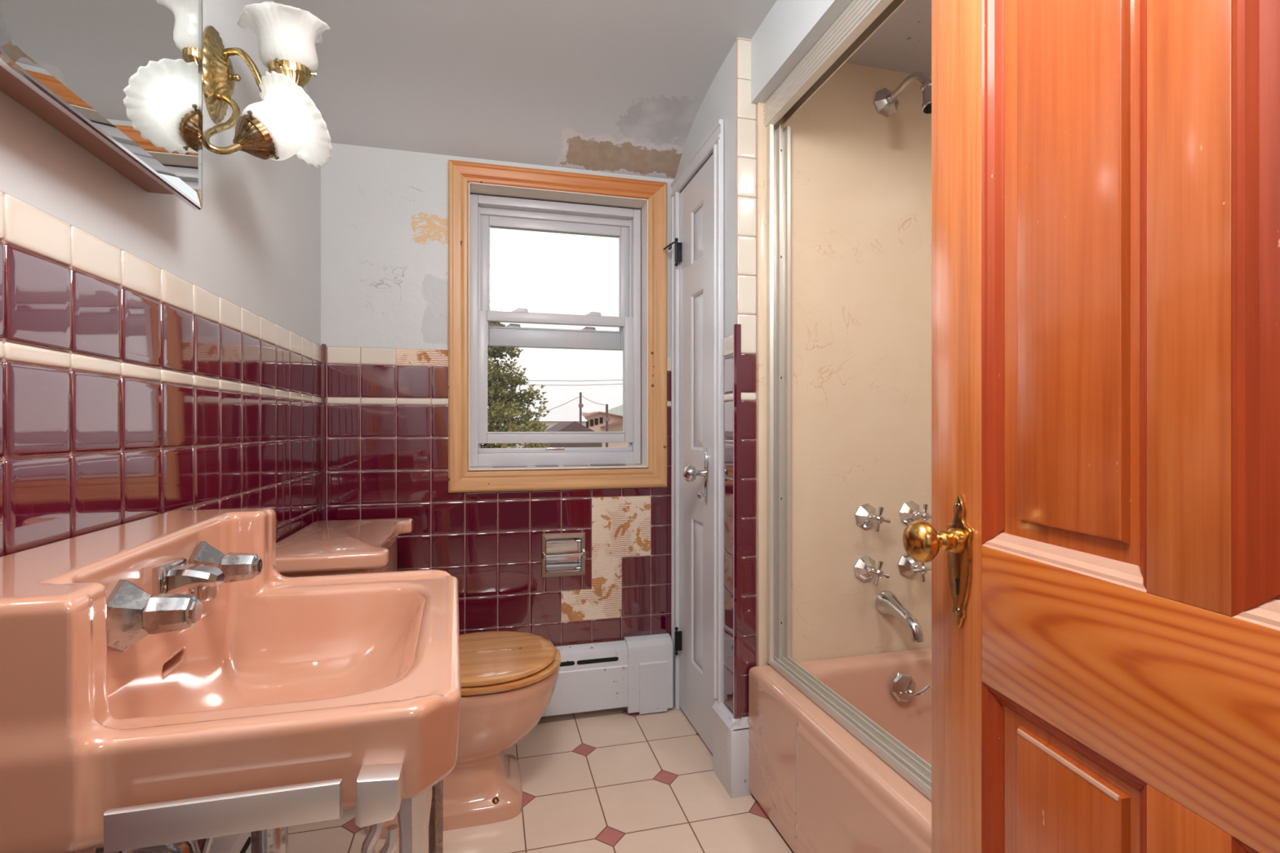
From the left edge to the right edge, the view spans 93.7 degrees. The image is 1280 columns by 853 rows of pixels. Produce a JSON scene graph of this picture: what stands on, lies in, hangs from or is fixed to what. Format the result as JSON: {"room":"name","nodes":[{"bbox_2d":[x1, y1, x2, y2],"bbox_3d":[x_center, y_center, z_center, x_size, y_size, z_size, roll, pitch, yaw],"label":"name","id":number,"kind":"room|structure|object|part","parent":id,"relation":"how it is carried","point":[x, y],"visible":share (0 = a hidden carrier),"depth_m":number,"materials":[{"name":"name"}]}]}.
{"room":"bathroom","nodes":[
{"label":"bathroom","id":0,"kind":"room"},
{"bbox_2d":[0,0,320,345],"bbox_3d":[-0.815,-0.127,0.890,0.100,2.300,2.368,0,0,-14],"label":"wall","id":1,"kind":"structure","parent":0,"point":[253,243],"depth_m":1.20,"materials":[{"name":"white paint"}]},
{"bbox_2d":[0,0,202,209],"bbox_3d":[-0.687,-0.661,0.724,0.066,0.611,0.542,0,0,-14],"label":"mirror","id":2,"kind":"object","parent":1,"relation":"attached to","point":[122,80],"visible":1,"depth_m":0.78,"materials":[{"name":"silver mirror"}]},
{"bbox_2d":[0,190,321,852],"bbox_3d":[-0.764,0.381,0.903,0.006,1.280,2.128,0,0,-14],"label":"wall tile","id":3,"kind":"structure","parent":1,"relation":"attached to","point":[131,390],"depth_m":0.89,"materials":[{"name":"tile"}]},
{"bbox_2d":[200,831,251,852],"bbox_3d":[-0.680,0.883,0.714,0.063,0.220,1.120,0,0,-14],"label":"baseboard heater","id":4,"kind":"object","parent":3,"relation":"attached to","point":[239,842],"visible":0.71,"depth_m":1.14,"materials":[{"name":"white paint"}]},
{"bbox_2d":[202,1,333,167],"bbox_3d":[-0.712,-0.646,1.155,0.230,0.337,0.213,0,0,-14],"label":"wall sconce","id":5,"kind":"object","parent":1,"relation":"attached to","point":[287,122],"visible":1,"depth_m":1.14,"materials":[{"name":"white glass"}]},
{"bbox_3d":[-0.760,-0.562,1.115,0.070,0.170,0.156,0,0,-26],"label":"arm","id":6,"kind":"part","parent":5,"relation":"part of","materials":[{"name":"gold metal"}]},
{"bbox_3d":[-0.758,-0.687,1.186,0.135,0.108,0.031,0,0,-14],"label":"arm","id":7,"kind":"part","parent":5,"relation":"part of","materials":[{"name":"gold metal"}]},
{"bbox_3d":[-0.704,-0.760,1.188,0.165,0.109,0.154,0,0,-14],"label":"lamp shade","id":8,"kind":"part","parent":5,"relation":"part of","materials":[{"name":"white glass"}]},
{"bbox_3d":[-0.672,-0.582,1.159,0.152,0.152,0.155,0,0,-14],"label":"lamp shade","id":9,"kind":"part","parent":5,"relation":"part of","materials":[{"name":"white glass"}]},
{"bbox_2d":[321,343,326,520],"bbox_3d":[-1.017,0.349,1.930,0.012,1.228,0.012,0,0,-14],"label":"trim","id":10,"kind":"structure","parent":1,"relation":"attached to","point":[323,345],"depth_m":1.93,"materials":[{"name":"tile"}]},
{"bbox_2d":[320,142,673,466],"bbox_3d":[-0.106,-0.127,2.296,2.170,2.300,0.234,0,0,-14],"label":"wall","id":11,"kind":"structure","parent":0,"point":[384,211],"depth_m":1.99,"materials":[{"name":"white paint"}]},
{"bbox_2d":[326,346,671,644],"bbox_3d":[-0.450,0.282,2.083,1.186,1.082,0.004,0,0,-14],"label":"wall tile","id":12,"kind":"structure","parent":11,"relation":"attached to","point":[387,409],"depth_m":2.05,"materials":[{"name":"tile"}]},
{"bbox_2d":[541,532,586,577],"bbox_3d":[-0.272,0.454,2.130,0.155,0.154,0.062,0,0,-14],"label":"toilet paper holder","id":13,"kind":"object","parent":12,"relation":"attached to","point":[562,554],"visible":1,"depth_m":2.14,"materials":[{"name":"silver metal"}]},
{"bbox_2d":[448,160,666,493],"bbox_3d":[-0.295,-0.338,2.202,0.770,1.122,0.186,0,0,-14],"label":"window","id":14,"kind":"structure","parent":11,"relation":"in","point":[486,212],"depth_m":2.19,"materials":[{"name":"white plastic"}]},
{"bbox_3d":[-0.314,-0.533,2.256,0.559,0.477,0.032,0,0,-14],"label":"sash","id":15,"kind":"part","parent":14,"relation":"part of","materials":[{"name":"white plastic"}]},
{"bbox_3d":[-0.305,-0.177,2.219,0.574,0.476,0.032,0,0,-14],"label":"sash","id":16,"kind":"part","parent":14,"relation":"part of","materials":[{"name":"white plastic"}]},
{"bbox_2d":[468,182,648,471],"bbox_3d":[-0.287,-0.341,2.159,0.632,0.981,0.086,0,0,-14],"label":"window frame","id":17,"kind":"structure","parent":11,"relation":"attached to","point":[477,188],"depth_m":2.19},
{"bbox_2d":[541,633,672,717],"bbox_3d":[-0.397,0.889,2.056,1.047,0.259,0.074,0,0,-14],"label":"baseboard heater","id":18,"kind":"object","parent":11,"relation":"attached to","point":[634,673],"visible":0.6,"depth_m":2.12,"materials":[{"name":"white paint"}]},
{"bbox_2d":[553,633,671,646],"bbox_3d":[-0.094,0.774,2.170,0.451,0.014,0.012,0,0,-14],"label":"trim","id":19,"kind":"structure","parent":11,"relation":"attached to","point":[620,639],"depth_m":2.15,"materials":[{"name":"white metal"}]},
{"bbox_2d":[273,0,776,179],"bbox_3d":[0.023,-1.077,0.233,1.280,0.320,3.840,0,0,-14],"label":"ceiling","id":20,"kind":"structure","parent":0,"point":[620,86],"depth_m":1.79,"materials":[{"name":"grey paint"}]},
{"bbox_2d":[287,704,794,852],"bbox_3d":[0.405,1.053,0.413,2.110,0.060,4.000,0,0,-14],"label":"floor","id":21,"kind":"structure","parent":0,"point":[612,780],"depth_m":1.63,"materials":[{"name":"tile"}]},
{"bbox_2d":[0,507,461,852],"bbox_3d":[-0.473,0.580,0.768,0.486,0.884,0.601,0,0,-14],"label":"sink","id":22,"kind":"object","parent":21,"relation":"on","point":[165,688],"visible":1,"depth_m":0.56,"materials":[{"name":"pink ceramic"}]},
{"bbox_3d":[-0.508,0.203,0.655,0.047,0.040,0.040,0,0,-14],"label":"faucet handle","id":23,"kind":"part","parent":22,"relation":"part of","materials":[{"name":"silver metal"}]},
{"bbox_3d":[-0.557,0.189,0.746,0.064,0.044,0.057,0,0,-14],"label":"spout","id":24,"kind":"part","parent":22,"relation":"part of","materials":[{"name":"silver metal"}]},
{"bbox_3d":[-0.567,0.200,0.854,0.047,0.040,0.040,0,0,-14],"label":"faucet handle","id":25,"kind":"part","parent":22,"relation":"part of","materials":[{"name":"silver metal"}]},
{"bbox_3d":[-0.221,0.678,0.586,0.032,0.690,0.032,0,0,8],"label":"leg","id":26,"kind":"part","parent":22,"relation":"part of","materials":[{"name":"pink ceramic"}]},
{"bbox_3d":[-0.355,0.678,1.045,0.030,0.690,0.030,0,0,-37],"label":"leg","id":27,"kind":"part","parent":22,"relation":"part of","materials":[{"name":"silver metal"}]},
{"bbox_2d":[275,517,561,839],"bbox_3d":[-0.571,0.653,1.633,0.708,0.740,0.538,0,0,-14],"label":"toilet","id":28,"kind":"object","parent":21,"relation":"on","point":[508,679],"visible":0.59,"depth_m":1.55,"materials":[{"name":"pink ceramic"}]},
{"bbox_3d":[-0.794,0.489,1.575,0.235,0.338,0.464,0,0,-14],"label":"tank","id":29,"kind":"part","parent":28,"relation":"part of","materials":[{"name":"pink ceramic"}]},
{"bbox_3d":[-0.776,0.302,1.580,0.284,0.038,0.538,0,0,-14],"label":"tank lid","id":30,"kind":"part","parent":28,"relation":"part of","materials":[{"name":"pink ceramic"}]},
{"bbox_3d":[-0.483,0.845,1.654,0.521,0.354,0.362,0,0,-14],"label":"bowl","id":31,"kind":"part","parent":28,"relation":"part of","materials":[{"name":"pink ceramic"}]},
{"bbox_3d":[-0.433,0.636,1.667,0.395,0.018,0.374,0,0,-14],"label":"seat lid","id":32,"kind":"part","parent":28,"relation":"part of","materials":[{"name":"brown wood"}]},
{"bbox_3d":[-0.431,0.657,1.667,0.420,0.018,0.376,0,0,-14],"label":"seat","id":33,"kind":"part","parent":28,"relation":"part of","materials":[{"name":"brown wood"}]},
{"bbox_2d":[746,647,931,852],"bbox_3d":[0.855,0.845,1.018,0.776,0.363,1.546,0,0,-14],"label":"bathtub","id":34,"kind":"object","parent":21,"relation":"on","point":[824,790],"visible":0.48,"depth_m":1.42,"materials":[{"name":"pink ceramic"}]},
{"bbox_3d":[0.740,0.733,1.683,0.078,0.079,0.023,0,0,-14],"label":"overflow plate","id":35,"kind":"part","parent":34,"relation":"part of","materials":[{"name":"silver metal"}]},
{"bbox_3d":[0.772,0.732,1.663,0.060,0.038,0.024,0,0,24],"label":"trip lever","id":36,"kind":"part","parent":34,"relation":"part of","materials":[{"name":"silver metal"}]},
{"bbox_2d":[675,0,853,710],"bbox_3d":[0.476,-0.077,1.223,0.173,2.200,2.134,0,0,-14],"label":"wall","id":37,"kind":"structure","parent":0,"point":[790,28],"depth_m":1.68,"materials":[{"name":"white paint"}]},
{"bbox_2d":[662,154,717,755],"bbox_3d":[0.158,0.086,1.999,0.100,1.850,0.396,0,0,-14],"label":"door","id":38,"kind":"structure","parent":37,"relation":"in","point":[694,252],"depth_m":1.99,"materials":[{"name":"white paint"}]},
{"bbox_3d":[0.174,0.147,1.887,0.076,0.054,0.054,0,0,-14],"label":"knob","id":39,"kind":"part","parent":38,"relation":"part of","materials":[{"name":"silver metal"}]},
{"bbox_3d":[0.209,0.158,1.896,0.006,0.183,0.034,0,0,-14],"label":"knob plate","id":40,"kind":"part","parent":38,"relation":"part of","materials":[{"name":"silver metal"}]},
{"bbox_2d":[671,119,723,710],"bbox_3d":[0.180,0.059,1.992,0.014,1.924,0.476,0,0,-14],"label":"door frame","id":41,"kind":"structure","parent":37,"relation":"attached to","point":[713,141],"depth_m":1.80,"materials":[{"name":"white paint"}]},
{"bbox_2d":[711,700,752,798],"bbox_3d":[0.264,0.917,1.723,0.069,0.212,0.136,0,0,-14],"label":"baseboard","id":42,"kind":"structure","parent":37,"relation":"attached to","point":[731,735],"depth_m":1.66,"materials":[{"name":"white paint"}]},
{"bbox_2d":[733,324,741,720],"bbox_3d":[0.270,0.267,1.672,0.018,1.102,0.016,0,0,-14],"label":"trim","id":43,"kind":"structure","parent":37,"relation":"attached to","point":[736,327],"depth_m":1.67,"materials":[{"name":"tile"}]},
{"bbox_2d":[723,37,756,717],"bbox_3d":[0.286,-0.132,1.720,0.068,1.910,0.092,0,0,-14],"label":"wall tile","id":44,"kind":"structure","parent":37,"relation":"attached to","point":[746,111],"depth_m":1.68,"materials":[{"name":"tile"}]},
{"bbox_2d":[763,0,931,800],"bbox_3d":[0.570,-0.121,0.947,0.075,1.565,1.546,0,0,-14],"label":"shower door frame","id":45,"kind":"object","parent":37,"relation":"attached to","point":[861,19],"visible":0.93,"depth_m":1.66,"materials":[{"name":"silver metal"}]},
{"bbox_2d":[756,62,931,666],"bbox_3d":[0.685,-0.191,1.774,0.735,1.748,0.018,0,0,-14],"label":"shower wall","id":46,"kind":"structure","parent":0,"point":[860,177],"depth_m":1.76,"materials":[{"name":"beige stone"}]},
{"bbox_2d":[853,555,889,586],"bbox_3d":[0.671,0.418,1.732,0.074,0.074,0.075,0,0,-14],"label":"handle","id":47,"kind":"object","parent":46,"relation":"attached to","point":[864,568],"visible":1,"depth_m":1.75,"materials":[{"name":"silver metal"}]},
{"bbox_3d":[0.672,0.418,1.729,0.025,0.024,0.034,0,0,-14],"label":"stem","id":48,"kind":"part","parent":47,"relation":"part of","materials":[{"name":"silver metal"}]},
{"bbox_2d":[854,503,890,532],"bbox_3d":[0.674,0.264,1.733,0.075,0.075,0.075,0,0,-14],"label":"handle","id":49,"kind":"object","parent":46,"relation":"attached to","point":[865,516],"visible":1,"depth_m":1.75,"materials":[{"name":"silver metal"}]},
{"bbox_3d":[0.675,0.264,1.730,0.025,0.024,0.034,0,0,-14],"label":"stem","id":50,"kind":"part","parent":49,"relation":"part of","materials":[{"name":"silver metal"}]},
{"bbox_2d":[875,590,924,642],"bbox_3d":[0.750,0.540,1.713,0.072,0.105,0.152,0,0,-14],"label":"tub spout","id":51,"kind":"object","parent":46,"relation":"attached to","point":[886,602],"visible":1,"depth_m":1.71,"materials":[{"name":"silver metal"}]},
{"bbox_2d":[873,71,931,117],"bbox_3d":[0.760,-0.933,1.696,0.084,0.143,0.195,0,0,-18],"label":"shower head","id":52,"kind":"object","parent":46,"relation":"attached to","point":[886,102],"visible":0.75,"depth_m":1.73},
{"bbox_3d":[0.760,-0.962,1.708,0.026,0.059,0.151,0,0,-23],"label":"shower arm","id":53,"kind":"part","parent":52,"relation":"part of","materials":[{"name":"silver metal"}]},
{"bbox_2d":[897,553,931,582],"bbox_3d":[0.816,0.416,1.769,0.076,0.076,0.075,0,0,-14],"label":"handle","id":54,"kind":"object","parent":46,"relation":"attached to","point":[908,566],"visible":0.84,"depth_m":1.78,"materials":[{"name":"silver metal"}]},
{"bbox_3d":[0.817,0.416,1.766,0.025,0.024,0.034,0,0,-14],"label":"stem","id":55,"kind":"part","parent":54,"relation":"part of","materials":[{"name":"silver metal"}]},
{"bbox_2d":[898,500,931,524],"bbox_3d":[0.822,0.261,1.771,0.075,0.075,0.075,0,0,-14],"label":"handle","id":56,"kind":"object","parent":46,"relation":"attached to","point":[910,511],"visible":0.81,"depth_m":1.79,"materials":[{"name":"silver metal"}]},
{"bbox_3d":[0.823,0.261,1.767,0.025,0.024,0.034,0,0,-14],"label":"stem","id":57,"kind":"part","parent":56,"relation":"part of","materials":[{"name":"silver metal"}]},
{"bbox_2d":[844,0,931,77],"bbox_3d":[0.946,-1.095,1.044,0.650,0.064,1.556,0,0,-14],"label":"ceiling","id":58,"kind":"structure","parent":0,"point":[903,43],"depth_m":1.67,"materials":[{"name":"paint"}]},
{"bbox_3d":[0.465,-0.077,0.057,2.170,2.200,0.120,0,0,-14],"label":"wall","id":59,"kind":"structure","parent":0,"visible":0},
{"bbox_2d":[902,0,1279,852],"bbox_3d":[0.453,0.026,0.517,0.112,1.977,0.736,0,0,-7],"label":"door","id":60,"kind":"structure","parent":59,"relation":"in","point":[1101,542],"depth_m":0.60,"materials":[{"name":"orange wood"}]},
{"bbox_3d":[0.398,0.155,0.812,0.073,0.057,0.057,0,0,-7],"label":"knob","id":61,"kind":"part","parent":60,"relation":"part of","materials":[{"name":"gold metal"}]},
{"bbox_3d":[0.435,0.182,0.817,0.006,0.182,0.049,0,0,-7],"label":"knob plate","id":62,"kind":"part","parent":60,"relation":"part of","materials":[{"name":"gold metal"}]},
{"bbox_3d":[0.454,0.577,0.767,0.020,0.492,0.025,0,0,-7],"label":"moulding","id":63,"kind":"part","parent":60,"relation":"part of","materials":[{"name":"orange wood"}]},
{"bbox_3d":[0.454,-0.346,0.767,0.020,1.001,0.025,0,0,-7],"label":"moulding","id":64,"kind":"part","parent":60,"relation":"part of","materials":[{"name":"orange wood"}]},
{"bbox_3d":[0.466,0.144,0.668,0.020,0.020,0.223,0,0,-7],"label":"moulding","id":65,"kind":"part","parent":60,"relation":"part of","materials":[{"name":"brown wood"}]},
{"bbox_3d":[0.466,0.341,0.668,0.020,0.020,0.223,0,0,-7],"label":"moulding","id":66,"kind":"part","parent":60,"relation":"part of","materials":[{"name":"orange wood"}]},
{"bbox_3d":[0.472,0.577,0.669,0.023,0.492,0.223,0,0,-7],"label":"panel","id":67,"kind":"part","parent":60,"relation":"part of","materials":[{"name":"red wood"}]},
{"bbox_3d":[0.472,-0.346,0.669,0.023,1.001,0.223,0,0,-7],"label":"panel","id":68,"kind":"part","parent":60,"relation":"part of","materials":[{"name":"red wood"}]},
{"bbox_3d":[0.491,0.242,0.523,0.035,0.177,0.518,0,0,-7],"label":"lock rail","id":69,"kind":"part","parent":60,"relation":"part of","materials":[{"name":"brown wood"}]},
{"bbox_3d":[0.478,-0.346,0.567,0.020,1.001,0.018,0,0,-7],"label":"moulding","id":70,"kind":"part","parent":60,"relation":"part of","materials":[{"name":"orange wood"}]},
{"bbox_3d":[0.478,0.577,0.567,0.020,0.492,0.018,0,0,-7],"label":"moulding","id":71,"kind":"part","parent":60,"relation":"part of","materials":[{"name":"orange wood"}]},
{"bbox_3d":[0.490,0.577,0.474,0.020,0.492,0.025,0,0,-7],"label":"moulding","id":72,"kind":"part","parent":60,"relation":"part of","materials":[{"name":"orange wood"}]},
{"bbox_3d":[0.501,0.341,0.376,0.020,0.020,0.223,0,0,-7],"label":"moulding","id":73,"kind":"part","parent":60,"relation":"part of","materials":[{"name":"orange wood"}]},
{"bbox_3d":[0.490,-0.346,0.474,0.020,1.001,0.025,0,0,-7],"label":"moulding","id":74,"kind":"part","parent":60,"relation":"part of","materials":[{"name":"orange wood"}]},
{"bbox_3d":[0.501,0.144,0.376,0.020,0.020,0.223,0,0,-7],"label":"moulding","id":75,"kind":"part","parent":60,"relation":"part of","materials":[{"name":"brown wood"}]},
{"label":"outside","id":76,"kind":"structure","parent":0,"visible":0},
{"bbox_3d":[-8.018,4.873,71.849,140.000,0.700,136.800,0,0,-14],"label":"ground","id":77,"kind":"structure","parent":76,"visible":0},
{"bbox_2d":[480,290,550,448],"bbox_3d":[-3.862,0.686,13.395,3.724,7.676,3.368,0,0,23],"label":"tree","id":78,"kind":"object","parent":77,"relation":"on","point":[497,411],"visible":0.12,"depth_m":13.29,"materials":[{"name":"green plant"}]},
{"bbox_2d":[520,430,549,448],"bbox_3d":[-2.749,2.191,15.821,1.473,4.664,1.364,0,0,-14],"label":"shrub","id":79,"kind":"object","parent":77,"relation":"on","point":[532,445],"visible":0.02,"depth_m":15.71,"materials":[{"name":"green plant"}]},
{"bbox_2d":[501,404,587,448],"bbox_3d":[-6.952,1.473,42.604,5.600,6.100,6.000,0,0,-14],"label":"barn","id":80,"kind":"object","parent":77,"relation":"on","point":[564,413],"visible":0.22,"depth_m":40.94,"materials":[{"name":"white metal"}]},
{"bbox_2d":[542,421,602,448],"bbox_3d":[-3.694,2.138,31.051,2.480,4.770,6.000,0,0,-14],"label":"house","id":81,"kind":"structure","parent":77,"relation":"on","point":[571,426],"depth_m":28.21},
{"bbox_2d":[578,392,583,424],"bbox_3d":[-3.768,1.173,38.257,0.280,6.700,0.200,0,0,-14],"label":"utility pole","id":82,"kind":"object","parent":77,"relation":"on","point":[580,405],"visible":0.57,"depth_m":38.19,"materials":[{"name":"brown wood"}]},
{"bbox_2d":[514,396,578,418],"bbox_3d":[-8.593,-1.152,37.026,9.672,1.480,0.032,0,0,-14],"label":"power line","id":83,"kind":"object","parent":82,"relation":"hanging from","point":[578,397],"visible":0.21,"depth_m":37.84,"materials":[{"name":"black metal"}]},
{"bbox_2d":[582,404,622,415],"bbox_3d":[-3.248,-0.765,117.858,44.000,10.576,20.000,0,0,-14],"label":"hill","id":84,"kind":"structure","parent":77,"relation":"on","point":[618,410],"depth_m":111.97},
{"bbox_2d":[582,411,627,447],"bbox_3d":[-3.235,1.693,48.662,4.600,5.660,8.900,0,0,-14],"label":"house","id":85,"kind":"structure","parent":77,"relation":"on","point":[595,422],"depth_m":45.92,"materials":[{"name":"beige"}]},
{"bbox_2d":[604,404,609,447],"bbox_3d":[-1.834,1.638,33.590,0.280,5.770,0.200,0,0,-14],"label":"utility pole","id":86,"kind":"object","parent":77,"relation":"on","point":[606,419],"visible":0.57,"depth_m":33.52,"materials":[{"name":"brown wood"}]},
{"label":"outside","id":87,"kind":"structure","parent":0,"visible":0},
{"bbox_2d":[497,378,622,381],"bbox_3d":[-3.493,-1.841,19.749,15.003,0.687,0.017,0,0,-14],"label":"power line","id":88,"kind":"object","parent":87,"point":[497,379],"visible":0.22,"depth_m":19.98,"materials":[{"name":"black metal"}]},
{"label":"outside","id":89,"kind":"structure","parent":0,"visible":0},
{"bbox_2d":[513,383,622,385],"bbox_3d":[-3.493,-1.722,19.749,15.003,0.727,0.017,0,0,-14],"label":"power line","id":90,"kind":"object","parent":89,"point":[513,384],"visible":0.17,"depth_m":19.93,"materials":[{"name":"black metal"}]}
]}

